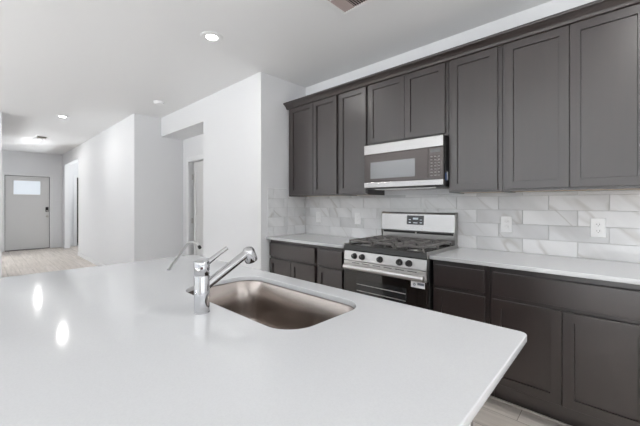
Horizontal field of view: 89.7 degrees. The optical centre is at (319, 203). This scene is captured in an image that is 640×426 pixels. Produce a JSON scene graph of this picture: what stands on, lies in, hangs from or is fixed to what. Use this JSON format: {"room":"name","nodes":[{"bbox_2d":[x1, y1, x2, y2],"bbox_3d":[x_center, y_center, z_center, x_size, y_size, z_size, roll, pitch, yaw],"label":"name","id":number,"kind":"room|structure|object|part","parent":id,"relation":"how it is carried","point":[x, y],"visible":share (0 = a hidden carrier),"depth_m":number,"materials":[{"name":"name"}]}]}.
{"room":"kitchen","nodes":[
{"label":"kitchen","id":0,"kind":"room"},
{"bbox_2d":[0,112,1,277],"bbox_3d":[-6.564,-0.075,3.327,0.120,2.690,4.650,0,0,43],"label":"wall","id":1,"kind":"structure","parent":0,"point":[0,112],"depth_m":4.97,"materials":[{"name":"white paint"}]},
{"bbox_2d":[2,150,77,244],"bbox_3d":[-9.116,-0.075,7.809,0.120,2.690,7.920,0,0,43],"label":"wall","id":2,"kind":"structure","parent":0,"point":[12,161],"depth_m":9.26,"materials":[{"name":"white paint"}]},
{"bbox_2d":[5,175,49,251],"bbox_3d":[-8.069,0.255,8.886,0.168,2.030,0.918,0,0,43],"label":"door","id":3,"kind":"structure","parent":2,"relation":"in","point":[27,198],"depth_m":8.87,"materials":[{"name":"white paint"}]},
{"bbox_3d":[-8.082,-0.440,8.879,0.018,0.380,0.555,0,0,43],"label":"lite glass","id":4,"kind":"part","parent":3,"relation":"part of","materials":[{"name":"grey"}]},
{"bbox_3d":[-8.066,-0.440,8.864,0.012,0.424,0.599,0,0,43],"label":"lite frame","id":5,"kind":"part","parent":3,"relation":"part of","materials":[{"name":"white glass"}]},
{"bbox_2d":[2,172,52,251],"bbox_3d":[-8.037,0.220,8.856,0.016,2.100,1.058,0,0,43],"label":"trim","id":6,"kind":"structure","parent":2,"relation":"attached to","point":[3,173],"depth_m":8.78,"materials":[{"name":"white paint"}]},
{"bbox_2d":[74,175,77,245],"bbox_3d":[-7.027,0.205,9.929,0.016,2.130,0.920,0,0,43],"label":"trim","id":7,"kind":"structure","parent":2,"relation":"attached to","point":[75,176],"depth_m":9.62,"materials":[{"name":"white paint"}]},
{"bbox_2d":[77,178,77,244],"bbox_3d":[-7.423,0.170,10.315,0.850,2.300,0.950,0,0,43],"label":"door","id":8,"kind":"structure","parent":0,"point":[77,178],"depth_m":10.41,"materials":[{"name":"grey paint"}]},
{"bbox_2d":[62,113,182,264],"bbox_3d":[-4.909,-0.075,7.558,6.350,2.690,0.920,0,0,43],"label":"wall","id":9,"kind":"structure","parent":0,"point":[130,176],"depth_m":5.50,"materials":[{"name":"white paint"}]},
{"bbox_2d":[78,252,103,265],"bbox_3d":[-4.417,1.228,6.453,4.142,0.085,0.014,0,0,43],"label":"baseboard","id":10,"kind":"structure","parent":9,"relation":"attached to","point":[97,263],"depth_m":6.96,"materials":[{"name":"white paint"}]},
{"bbox_2d":[161,99,202,139],"bbox_3d":[-1.979,-1.265,4.974,1.460,0.310,0.368,0,0,43],"label":"wall header","id":11,"kind":"structure","parent":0,"point":[184,123],"depth_m":4.85,"materials":[{"name":"white paint"}]},
{"bbox_2d":[183,134,202,255],"bbox_3d":[-1.812,-0.075,5.152,1.460,2.690,0.120,0,0,43],"label":"wall","id":12,"kind":"structure","parent":0,"point":[193,146],"depth_m":5.52,"materials":[{"name":"white paint"}]},
{"bbox_2d":[186,154,202,254],"bbox_3d":[-1.939,0.242,5.178,0.970,2.055,0.016,0,0,43],"label":"trim","id":13,"kind":"structure","parent":12,"relation":"attached to","point":[197,157],"depth_m":5.46,"materials":[{"name":"white paint"}]},
{"bbox_2d":[189,161,202,255],"bbox_3d":[-1.901,0.282,5.222,0.796,1.975,0.120,0,0,45],"label":"door","id":14,"kind":"structure","parent":12,"relation":"in","point":[195,168],"depth_m":5.38,"materials":[{"name":"white paint"}]},
{"bbox_2d":[203,72,305,271],"bbox_3d":[-0.834,-0.075,4.185,1.290,2.690,0.788,0,0,43],"label":"wall","id":15,"kind":"structure","parent":0,"point":[246,122],"depth_m":3.71,"materials":[{"name":"white paint"}]},
{"bbox_2d":[0,0,551,154],"bbox_3d":[-3.090,-1.470,2.152,16.650,0.100,7.900,0,0,43],"label":"ceiling","id":16,"kind":"structure","parent":0,"point":[97,64],"depth_m":2.94,"materials":[{"name":"white paint"}]},
{"bbox_2d":[35,135,48,138],"bbox_3d":[-5.931,-1.415,6.859,0.300,0.011,0.200,0,0,43],"label":"ceiling vent","id":17,"kind":"object","parent":16,"relation":"in","point":[37,136],"visible":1,"depth_m":6.86,"materials":[{"name":"white plastic"}]},
{"bbox_2d":[55,115,69,117],"bbox_3d":[-4.197,-1.415,5.244,0.186,0.010,0.186,0,0,43],"label":"recessed light","id":18,"kind":"object","parent":16,"relation":"in","point":[60,116],"visible":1,"depth_m":5.22,"materials":[{"name":"white plastic"}]},
{"bbox_2d":[153,100,163,105],"bbox_3d":[-2.252,-1.401,4.495,0.140,0.038,0.140,0,0,43],"label":"smoke detector","id":19,"kind":"object","parent":16,"relation":"attached to","point":[156,102],"visible":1,"depth_m":4.45,"materials":[{"name":"white plastic"}]},
{"bbox_2d":[200,31,222,42],"bbox_3d":[-0.922,-1.415,2.742,0.186,0.010,0.186,0,0,43],"label":"recessed light","id":20,"kind":"object","parent":16,"relation":"in","point":[209,36],"visible":1,"depth_m":2.73,"materials":[{"name":"white plastic"}]},
{"bbox_2d":[206,35,216,39],"bbox_3d":[-0.922,-1.415,2.742,0.093,0.009,0.093,0,0,43],"label":"diffuser","id":21,"kind":"object","parent":20,"relation":"attached to","point":[208,37],"depth_m":2.73,"materials":[{"name":"white plastic"}]},
{"bbox_2d":[323,0,372,14],"bbox_3d":[0.158,-1.415,2.158,0.307,0.011,0.400,0,0,43],"label":"ceiling vent","id":22,"kind":"object","parent":16,"relation":"in","point":[343,6],"visible":1,"depth_m":2.28,"materials":[{"name":"white plastic"}]},
{"bbox_2d":[2,245,563,425],"bbox_3d":[-3.090,1.320,2.152,16.650,0.100,7.900,0,0,43],"label":"floor","id":23,"kind":"structure","parent":0,"point":[494,412],"depth_m":6.20,"materials":[{"name":"beige wood"}]},
{"bbox_2d":[270,240,317,283],"bbox_3d":[-0.103,0.829,3.477,0.720,0.883,0.574,0,0,43],"label":"base cabinet","id":24,"kind":"object","parent":23,"relation":"on","point":[290,259],"visible":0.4,"depth_m":3.23,"materials":[{"name":"grey wood"}]},
{"bbox_3d":[-0.413,0.845,3.396,0.243,0.413,0.009,0,0,43],"label":"panel","id":25,"kind":"part","parent":24,"relation":"part of","materials":[{"name":"grey wood"}]},
{"bbox_3d":[-0.416,0.845,3.393,0.344,0.514,0.022,0,0,43],"label":"door","id":26,"kind":"part","parent":24,"relation":"part of","materials":[{"name":"grey wood"}]},
{"bbox_3d":[-0.293,0.492,3.276,0.682,0.140,0.020,0,0,43],"label":"drawer","id":27,"kind":"part","parent":24,"relation":"part of","materials":[{"name":"grey wood"}]},
{"bbox_3d":[-0.164,0.845,3.160,0.233,0.413,0.009,0,0,43],"label":"panel","id":28,"kind":"part","parent":24,"relation":"part of","materials":[{"name":"grey wood"}]},
{"bbox_3d":[-0.166,0.845,3.158,0.334,0.514,0.022,0,0,43],"label":"door","id":29,"kind":"part","parent":24,"relation":"part of","materials":[{"name":"grey wood"}]},
{"bbox_2d":[266,233,369,247],"bbox_3d":[0.011,0.373,3.354,1.077,0.025,0.599,0,0,43],"label":"countertop","id":30,"kind":"structure","parent":24,"relation":"on","point":[304,238],"depth_m":3.26,"materials":[{"name":"white stone"}]},
{"bbox_2d":[318,245,344,289],"bbox_3d":[0.280,0.829,3.117,0.328,0.883,0.574,0,0,43],"label":"base cabinet","id":31,"kind":"object","parent":23,"relation":"on","point":[330,259],"visible":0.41,"depth_m":2.90,"materials":[{"name":"grey wood"}]},
{"bbox_3d":[0.093,0.845,2.918,0.195,0.413,0.009,0,0,43],"label":"panel","id":32,"kind":"part","parent":31,"relation":"part of","materials":[{"name":"grey wood"}]},
{"bbox_3d":[0.090,0.492,2.915,0.296,0.140,0.020,0,0,43],"label":"drawer","id":33,"kind":"part","parent":31,"relation":"part of","materials":[{"name":"grey wood"}]},
{"bbox_3d":[0.091,0.845,2.916,0.296,0.514,0.022,0,0,43],"label":"door","id":34,"kind":"part","parent":31,"relation":"part of","materials":[{"name":"grey wood"}]},
{"bbox_3d":[0.109,0.773,2.935,0.328,0.773,0.019,0,0,43],"label":"frame","id":35,"kind":"part","parent":31,"relation":"part of","materials":[{"name":"grey wood"}]},
{"bbox_2d":[342,211,457,310],"bbox_3d":[0.665,0.672,2.681,0.742,1.196,0.660,0,0,43],"label":"gas range","id":36,"kind":"object","parent":23,"relation":"on","point":[396,265],"visible":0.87,"depth_m":2.55,"materials":[{"name":"silver metal"}]},
{"bbox_3d":[0.456,0.432,2.476,0.050,0.050,0.031,0,0,43],"label":"knob","id":37,"kind":"part","parent":36,"relation":"part of","materials":[{"name":"black plastic"}]},
{"bbox_3d":[0.456,0.521,2.455,0.704,0.043,0.046,0,0,43],"label":"handle","id":38,"kind":"part","parent":36,"relation":"part of","materials":[{"name":"silver metal"}]},
{"bbox_3d":[0.483,0.511,2.488,0.729,0.074,0.042,0,0,43],"label":"door rail","id":39,"kind":"part","parent":36,"relation":"part of","materials":[{"name":"silver metal"}]},
{"bbox_3d":[0.484,0.802,2.489,0.729,0.506,0.040,0,0,43],"label":"door glass","id":40,"kind":"part","parent":36,"relation":"part of","materials":[{"name":"black glass"}]},
{"bbox_3d":[0.484,0.430,2.489,0.729,0.080,0.041,0,0,43],"label":"control panel","id":41,"kind":"part","parent":36,"relation":"part of","materials":[{"name":"silver metal"}]},
{"bbox_2d":[344,240,453,259],"bbox_3d":[0.663,0.365,2.679,0.734,0.050,0.574,0,0,43],"label":"cooktop","id":42,"kind":"object","parent":36,"relation":"in","point":[370,249],"depth_m":2.48,"materials":[{"name":"metal"}]},
{"bbox_3d":[0.577,0.432,2.362,0.050,0.050,0.031,0,0,43],"label":"knob","id":43,"kind":"part","parent":36,"relation":"part of","materials":[{"name":"black plastic"}]},
{"bbox_3d":[0.633,0.432,2.309,0.050,0.050,0.031,0,0,43],"label":"knob","id":44,"kind":"part","parent":36,"relation":"part of","materials":[{"name":"black plastic"}]},
{"bbox_3d":[0.711,0.346,2.413,0.116,0.016,0.116,0,0,43],"label":"burner","id":45,"kind":"part","parent":36,"relation":"part of","materials":[{"name":"grey metal"}]},
{"bbox_2d":[433,260,493,395],"bbox_3d":[1.109,0.829,2.337,0.364,0.883,0.574,0,0,43],"label":"base cabinet","id":46,"kind":"object","parent":23,"relation":"on","point":[462,290],"visible":0.43,"depth_m":2.12,"materials":[{"name":"grey wood"}]},
{"bbox_3d":[0.922,0.845,2.139,0.224,0.413,0.009,0,0,43],"label":"panel","id":47,"kind":"part","parent":46,"relation":"part of","materials":[{"name":"grey wood"}]},
{"bbox_3d":[0.919,0.492,2.136,0.325,0.140,0.020,0,0,43],"label":"drawer","id":48,"kind":"part","parent":46,"relation":"part of","materials":[{"name":"grey wood"}]},
{"bbox_3d":[0.919,0.845,2.136,0.325,0.514,0.022,0,0,43],"label":"door","id":49,"kind":"part","parent":46,"relation":"part of","materials":[{"name":"grey wood"}]},
{"bbox_3d":[0.938,0.773,2.155,0.364,0.773,0.019,0,0,43],"label":"frame","id":50,"kind":"part","parent":46,"relation":"part of","materials":[{"name":"grey wood"}]},
{"bbox_2d":[489,395,570,425],"bbox_3d":[1.270,1.264,1.968,1.104,0.011,0.014,0,0,43],"label":"trim","id":51,"kind":"structure","parent":23,"relation":"on","point":[490,396],"depth_m":1.95,"materials":[{"name":"grey"}]},
{"bbox_2d":[490,267,639,425],"bbox_3d":[1.512,0.829,1.958,0.738,0.883,0.574,0,0,43],"label":"base cabinet","id":52,"kind":"object","parent":23,"relation":"on","point":[578,364],"visible":0.74,"depth_m":1.73,"materials":[{"name":"grey wood"}]},
{"bbox_3d":[1.198,0.845,1.879,0.245,0.413,0.009,0,0,43],"label":"panel","id":53,"kind":"part","parent":52,"relation":"part of","materials":[{"name":"grey wood"}]},
{"bbox_3d":[1.196,0.845,1.876,0.346,0.514,0.022,0,0,43],"label":"door","id":54,"kind":"part","parent":52,"relation":"part of","materials":[{"name":"grey wood"}]},
{"bbox_2d":[430,247,639,284],"bbox_3d":[1.381,0.373,2.064,1.138,0.025,0.599,0,0,43],"label":"countertop","id":55,"kind":"structure","parent":52,"relation":"on","point":[606,270],"depth_m":1.94,"materials":[{"name":"white stone"}]},
{"bbox_3d":[1.323,0.492,1.756,0.696,0.140,0.020,0,0,43],"label":"drawer","id":56,"kind":"part","parent":52,"relation":"part of","materials":[{"name":"grey wood"}]},
{"bbox_3d":[1.451,0.845,1.637,0.346,0.514,0.022,0,0,43],"label":"door","id":57,"kind":"part","parent":52,"relation":"part of","materials":[{"name":"grey wood"}]},
{"bbox_3d":[1.453,0.845,1.639,0.245,0.413,0.009,0,0,43],"label":"panel","id":58,"kind":"part","parent":52,"relation":"part of","materials":[{"name":"grey wood"}]},
{"bbox_3d":[-0.416,0.824,1.309,1.771,0.892,0.656,0,0,43],"label":"kitchen island","id":59,"kind":"object","parent":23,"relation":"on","visible":0},
{"bbox_2d":[0,255,526,425],"bbox_3d":[-0.529,0.366,1.170,1.996,0.021,1.099,0,0,43],"label":"island countertop","id":60,"kind":"structure","parent":59,"relation":"on","point":[121,344],"depth_m":0.73,"materials":[{"name":"white stone"}]},
{"bbox_2d":[167,241,201,269],"bbox_3d":[-0.686,0.268,1.609,0.370,0.183,0.022,0,0,43],"label":"water tap","id":61,"kind":"object","parent":60,"relation":"on","point":[189,242],"visible":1,"depth_m":1.60,"materials":[{"name":"silver metal"}]},
{"bbox_2d":[193,246,256,314],"bbox_3d":[-0.323,0.253,1.125,0.051,0.207,0.241,0,0,43],"label":"faucet","id":62,"kind":"object","parent":60,"relation":"on","point":[203,282],"visible":1,"depth_m":1.05,"materials":[{"name":"silver metal"}]},
{"bbox_3d":[-0.353,0.179,1.093,0.018,0.060,0.088,0,0,43],"label":"lever","id":63,"kind":"part","parent":62,"relation":"part of","materials":[{"name":"silver metal"}]},
{"bbox_3d":[-0.321,0.226,1.126,0.030,0.121,0.181,0,0,43],"label":"spout","id":64,"kind":"part","parent":62,"relation":"part of","materials":[{"name":"silver metal"}]},
{"bbox_2d":[188,280,354,329],"bbox_3d":[-0.216,0.479,1.246,0.746,0.203,0.409,0,0,43],"label":"sink","id":65,"kind":"object","parent":60,"relation":"in","point":[267,304],"visible":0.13,"depth_m":1.47,"materials":[{"name":"silver metal"}]},
{"bbox_2d":[306,0,639,262],"bbox_3d":[2.570,-0.075,1.440,7.430,2.690,0.120,0,0,43],"label":"wall","id":66,"kind":"structure","parent":0,"point":[552,7],"depth_m":2.73,"materials":[{"name":"white paint"}]},
{"bbox_2d":[289,95,343,196],"bbox_3d":[0.002,-0.607,3.567,0.750,1.047,0.299,0,0,43],"label":"upper cabinet","id":67,"kind":"object","parent":66,"relation":"attached to","point":[313,127],"visible":0.77,"depth_m":3.43,"materials":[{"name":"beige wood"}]},
{"bbox_3d":[-0.204,-0.591,3.571,0.369,0.982,0.022,0,0,43],"label":"door","id":68,"kind":"part","parent":67,"relation":"part of","materials":[{"name":"grey wood"}]},
{"bbox_3d":[-0.201,-0.591,3.574,0.268,0.881,0.009,0,0,43],"label":"panel","id":69,"kind":"part","parent":67,"relation":"part of","materials":[{"name":"grey wood"}]},
{"bbox_3d":[0.054,-0.591,3.333,0.224,0.881,0.009,0,0,43],"label":"panel","id":70,"kind":"part","parent":67,"relation":"part of","materials":[{"name":"grey wood"}]},
{"bbox_3d":[0.052,-0.591,3.330,0.325,0.982,0.022,0,0,43],"label":"door","id":71,"kind":"part","parent":67,"relation":"part of","materials":[{"name":"grey wood"}]},
{"bbox_2d":[283,0,639,109],"bbox_3d":[0.694,-1.116,2.684,2.988,0.064,0.077,0,0,43],"label":"crown molding","id":72,"kind":"structure","parent":67,"relation":"attached to","point":[596,8],"depth_m":2.24,"materials":[{"name":"grey wood"}]},
{"bbox_2d":[339,86,384,195],"bbox_3d":[0.406,-0.607,3.188,0.354,1.047,0.299,0,0,43],"label":"upper cabinet","id":73,"kind":"object","parent":66,"relation":"attached to","point":[353,105],"visible":0.7,"depth_m":3.08,"materials":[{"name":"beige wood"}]},
{"bbox_3d":[0.313,-0.591,3.089,0.221,0.881,0.009,0,0,43],"label":"panel","id":74,"kind":"part","parent":73,"relation":"part of","materials":[{"name":"grey wood"}]},
{"bbox_3d":[0.311,-0.591,3.087,0.322,0.982,0.022,0,0,43],"label":"door","id":75,"kind":"part","parent":73,"relation":"part of","materials":[{"name":"grey wood"}]},
{"bbox_3d":[0.324,-0.607,3.100,0.354,1.047,0.019,0,0,43],"label":"frame","id":76,"kind":"part","parent":73,"relation":"part of","materials":[{"name":"grey wood"}]},
{"bbox_2d":[368,62,448,144],"bbox_3d":[0.805,-0.828,2.812,0.738,0.605,0.299,0,0,43],"label":"upper cabinet","id":77,"kind":"object","parent":66,"relation":"attached to","point":[413,105],"visible":0.7,"depth_m":2.67,"materials":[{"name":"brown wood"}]},
{"bbox_3d":[0.584,-0.812,2.835,0.263,0.439,0.009,0,0,43],"label":"panel","id":78,"kind":"part","parent":77,"relation":"part of","materials":[{"name":"grey wood"}]},
{"bbox_3d":[0.581,-0.812,2.833,0.364,0.540,0.022,0,0,43],"label":"door","id":79,"kind":"part","parent":77,"relation":"part of","materials":[{"name":"grey wood"}]},
{"bbox_2d":[364,134,448,190],"bbox_3d":[0.782,-0.322,2.782,0.726,0.397,0.351,0,0,43],"label":"microwave","id":80,"kind":"object","parent":77,"relation":"attached to","point":[422,163],"visible":0.99,"depth_m":2.61,"materials":[{"name":"silver metal"}]},
{"bbox_3d":[0.629,-0.310,2.712,0.599,0.245,0.031,0,0,43],"label":"door","id":81,"kind":"part","parent":80,"relation":"part of","materials":[{"name":"grey glass"}]},
{"bbox_3d":[0.672,-0.477,2.669,0.720,0.086,0.034,0,0,43],"label":"trim","id":82,"kind":"part","parent":80,"relation":"part of","materials":[{"name":"silver metal"}]},
{"bbox_3d":[0.672,-0.164,2.669,0.720,0.047,0.034,0,0,43],"label":"trim","id":83,"kind":"part","parent":80,"relation":"part of","materials":[{"name":"silver metal"}]},
{"bbox_3d":[0.891,-0.310,2.464,0.119,0.245,0.031,0,0,43],"label":"control panel","id":84,"kind":"part","parent":80,"relation":"part of","materials":[{"name":"brown metal"}]},
{"bbox_3d":[0.842,-0.812,2.592,0.237,0.439,0.009,0,0,43],"label":"panel","id":85,"kind":"part","parent":77,"relation":"part of","materials":[{"name":"grey wood"}]},
{"bbox_3d":[0.840,-0.812,2.589,0.338,0.540,0.022,0,0,43],"label":"door","id":86,"kind":"part","parent":77,"relation":"part of","materials":[{"name":"grey wood"}]},
{"bbox_2d":[268,189,639,262],"bbox_3d":[0.714,0.098,2.706,2.990,0.525,0.580,0,0,43],"label":"tile backsplash","id":87,"kind":"structure","parent":66,"relation":"attached to","point":[545,223],"depth_m":2.44,"materials":[{"name":"tile"}]},
{"bbox_2d":[316,212,320,221],"bbox_3d":[-0.019,0.156,3.774,0.076,0.122,0.009,0,0,43],"label":"wall outlet","id":88,"kind":"object","parent":87,"relation":"attached to","point":[318,214],"visible":1,"depth_m":3.77,"materials":[{"name":"white plastic"}]},
{"bbox_2d":[355,213,360,223],"bbox_3d":[0.395,0.156,3.385,0.076,0.122,0.009,0,0,43],"label":"wall outlet","id":89,"kind":"object","parent":87,"relation":"attached to","point":[357,215],"visible":1,"depth_m":3.38,"materials":[{"name":"white plastic"}]},
{"bbox_2d":[501,216,511,232],"bbox_3d":[1.408,0.156,2.431,0.076,0.122,0.009,0,0,43],"label":"wall outlet","id":90,"kind":"object","parent":87,"relation":"attached to","point":[506,221],"visible":1,"depth_m":2.43,"materials":[{"name":"white plastic"}]},
{"bbox_2d":[591,218,605,237],"bbox_3d":[1.791,0.156,2.071,0.076,0.122,0.009,0,0,43],"label":"wall outlet","id":91,"kind":"object","parent":87,"relation":"attached to","point":[598,225],"visible":1,"depth_m":2.07,"materials":[{"name":"white plastic"}]},
{"bbox_2d":[595,222,601,226],"bbox_3d":[1.789,0.135,2.069,0.033,0.028,0.003,0,0,43],"label":"socket","id":92,"kind":"object","parent":91,"relation":"attached to","point":[597,224],"depth_m":2.07,"materials":[{"name":"white plastic"}]},
{"bbox_2d":[449,46,511,193],"bbox_3d":[1.209,-0.607,2.431,0.367,1.047,0.299,0,0,43],"label":"upper cabinet","id":93,"kind":"object","parent":66,"relation":"attached to","point":[475,80],"visible":0.79,"depth_m":2.32,"materials":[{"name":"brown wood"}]},
{"bbox_3d":[1.114,-0.591,2.336,0.219,0.881,0.009,0,0,43],"label":"panel","id":94,"kind":"part","parent":93,"relation":"part of","materials":[{"name":"grey wood"}]},
{"bbox_2d":[503,4,639,192],"bbox_3d":[1.610,-0.607,2.055,0.728,1.047,0.299,0,0,43],"label":"upper cabinet","id":95,"kind":"object","parent":66,"relation":"attached to","point":[571,94],"visible":0.89,"depth_m":1.93,"materials":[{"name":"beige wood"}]},
{"bbox_3d":[1.390,-0.591,2.076,0.246,0.881,0.009,0,0,43],"label":"panel","id":96,"kind":"part","parent":95,"relation":"part of","materials":[{"name":"grey wood"}]},
{"bbox_3d":[1.388,-0.591,2.073,0.348,0.982,0.022,0,0,43],"label":"door","id":97,"kind":"part","parent":95,"relation":"part of","materials":[{"name":"grey wood"}]},
{"bbox_3d":[1.623,-0.093,2.069,0.692,0.012,0.260,0,0,43],"label":"panel","id":98,"kind":"part","parent":95,"relation":"part of","materials":[{"name":"beige wood"}]},
{"bbox_3d":[1.642,-0.591,1.834,0.342,0.982,0.022,0,0,43],"label":"door","id":99,"kind":"part","parent":95,"relation":"part of","materials":[{"name":"grey wood"}]},
{"bbox_3d":[1.644,-0.591,1.837,0.241,0.881,0.009,0,0,43],"label":"panel","id":100,"kind":"part","parent":95,"relation":"part of","materials":[{"name":"grey wood"}]}
]}

